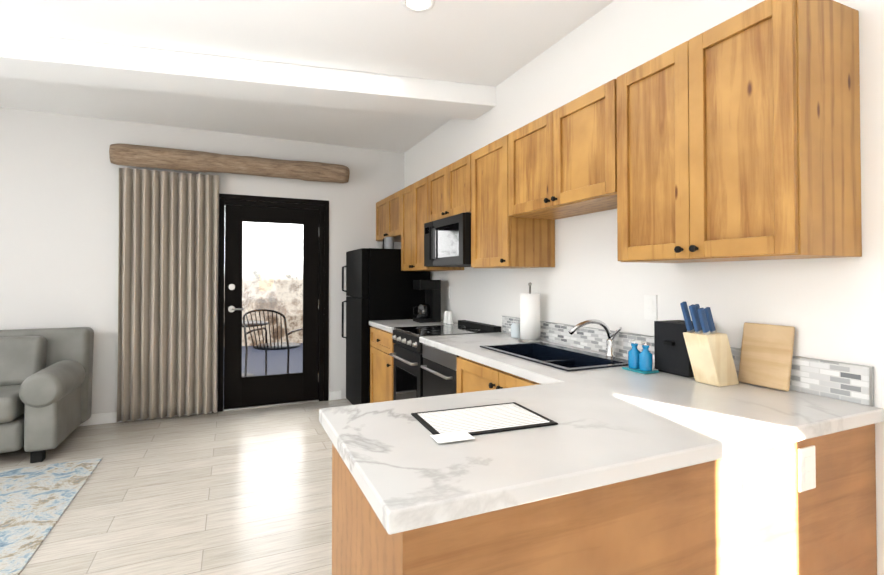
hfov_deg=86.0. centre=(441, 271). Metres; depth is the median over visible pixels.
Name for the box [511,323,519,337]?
glass jar
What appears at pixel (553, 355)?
sink
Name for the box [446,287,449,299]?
wall outlet
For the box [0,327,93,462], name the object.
sofa
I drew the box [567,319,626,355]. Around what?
faucet
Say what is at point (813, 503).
base cabinet
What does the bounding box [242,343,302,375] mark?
patio
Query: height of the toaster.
0.212 m
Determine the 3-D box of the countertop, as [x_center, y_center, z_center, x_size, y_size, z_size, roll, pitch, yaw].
[-0.085,0.451,2.708,1.562,0.044,3.495,0,-1,-24]
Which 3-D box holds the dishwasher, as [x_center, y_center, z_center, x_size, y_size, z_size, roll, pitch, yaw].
[0.242,0.917,3.056,0.664,0.873,0.540,0,-1,-24]
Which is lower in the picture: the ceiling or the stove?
the stove
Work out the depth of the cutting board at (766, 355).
1.70 m
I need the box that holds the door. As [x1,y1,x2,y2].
[224,205,318,408]
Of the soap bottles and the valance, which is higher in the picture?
the valance
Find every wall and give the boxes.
[0,107,403,413]
[404,0,883,574]
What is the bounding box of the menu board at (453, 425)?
[411,402,557,443]
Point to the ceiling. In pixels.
(494, 43)
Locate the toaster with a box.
[654,320,694,377]
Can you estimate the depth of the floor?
2.82 m
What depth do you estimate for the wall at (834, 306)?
2.22 m
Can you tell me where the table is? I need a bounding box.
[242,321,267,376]
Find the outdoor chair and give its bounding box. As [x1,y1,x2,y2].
[243,309,302,376]
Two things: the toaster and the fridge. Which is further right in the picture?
the toaster
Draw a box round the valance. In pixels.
[109,143,349,182]
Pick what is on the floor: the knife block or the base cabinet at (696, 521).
the base cabinet at (696, 521)
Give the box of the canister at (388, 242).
[384,237,393,248]
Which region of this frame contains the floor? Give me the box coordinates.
[0,398,351,574]
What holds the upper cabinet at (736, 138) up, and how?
attached to the wall at (834, 306)
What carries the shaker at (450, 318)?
on the countertop
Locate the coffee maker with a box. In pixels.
[413,280,440,322]
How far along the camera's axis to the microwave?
3.41 m
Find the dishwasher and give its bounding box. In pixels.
[420,344,458,396]
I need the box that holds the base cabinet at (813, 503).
[751,428,876,574]
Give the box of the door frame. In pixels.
[212,193,328,412]
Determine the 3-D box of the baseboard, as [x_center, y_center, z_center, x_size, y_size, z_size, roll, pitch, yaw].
[-3.757,1.319,3.929,3.309,0.094,0.018,0,-1,-24]
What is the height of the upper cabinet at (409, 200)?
0.778 m
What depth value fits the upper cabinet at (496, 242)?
2.90 m
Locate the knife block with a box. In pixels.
[680,302,738,386]
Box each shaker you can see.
[444,311,447,322]
[447,311,452,323]
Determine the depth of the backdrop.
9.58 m
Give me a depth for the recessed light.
2.49 m
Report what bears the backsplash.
attached to the wall at (834, 306)
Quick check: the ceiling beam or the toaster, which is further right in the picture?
the toaster
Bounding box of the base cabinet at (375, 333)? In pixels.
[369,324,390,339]
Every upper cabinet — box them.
[376,193,395,241]
[396,178,463,270]
[424,155,467,223]
[468,136,554,268]
[504,86,599,219]
[600,0,861,262]
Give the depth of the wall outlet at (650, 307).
2.23 m
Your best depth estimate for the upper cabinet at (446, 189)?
3.54 m
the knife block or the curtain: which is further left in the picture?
the curtain
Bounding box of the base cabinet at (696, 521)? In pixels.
[332,448,754,574]
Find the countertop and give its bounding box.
[319,320,883,539]
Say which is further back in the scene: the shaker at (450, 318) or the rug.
the shaker at (450, 318)
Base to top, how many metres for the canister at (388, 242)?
0.120 m
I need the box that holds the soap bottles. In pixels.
[622,340,658,373]
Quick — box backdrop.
[224,222,302,345]
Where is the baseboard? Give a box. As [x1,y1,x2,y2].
[79,412,210,425]
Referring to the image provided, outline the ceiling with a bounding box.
[0,0,613,152]
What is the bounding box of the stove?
[389,320,500,400]
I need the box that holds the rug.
[0,458,101,574]
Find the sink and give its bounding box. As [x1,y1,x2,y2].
[479,340,627,371]
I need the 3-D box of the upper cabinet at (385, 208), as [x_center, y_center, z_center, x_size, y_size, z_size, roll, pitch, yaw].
[-0.412,-0.555,4.973,0.337,0.433,0.862,0,-1,-24]
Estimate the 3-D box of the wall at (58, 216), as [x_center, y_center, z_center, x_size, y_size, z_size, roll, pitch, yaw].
[-2.905,-0.051,4.420,5.310,2.850,0.150,0,-1,-24]
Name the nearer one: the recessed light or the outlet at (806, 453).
the outlet at (806, 453)
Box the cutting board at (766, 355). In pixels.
[738,322,794,390]
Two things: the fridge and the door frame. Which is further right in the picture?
the fridge
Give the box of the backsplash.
[502,316,873,405]
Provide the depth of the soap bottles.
1.97 m
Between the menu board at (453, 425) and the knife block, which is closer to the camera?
the menu board at (453, 425)
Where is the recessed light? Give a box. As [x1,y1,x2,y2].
[402,0,434,11]
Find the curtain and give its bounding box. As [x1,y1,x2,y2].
[117,168,218,421]
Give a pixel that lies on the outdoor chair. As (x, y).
(278, 346)
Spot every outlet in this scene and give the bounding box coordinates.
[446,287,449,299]
[644,295,656,319]
[798,445,815,491]
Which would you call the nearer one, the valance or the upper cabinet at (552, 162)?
the upper cabinet at (552, 162)
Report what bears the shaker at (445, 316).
on the countertop
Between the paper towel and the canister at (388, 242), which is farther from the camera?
the canister at (388, 242)
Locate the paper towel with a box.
[518,283,541,342]
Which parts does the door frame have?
door glass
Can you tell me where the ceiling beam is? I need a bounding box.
[0,32,495,119]
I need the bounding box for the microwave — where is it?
[424,213,470,266]
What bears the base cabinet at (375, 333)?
on the floor
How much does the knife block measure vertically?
0.306 m
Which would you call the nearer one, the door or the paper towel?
the paper towel
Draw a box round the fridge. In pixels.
[342,248,429,404]

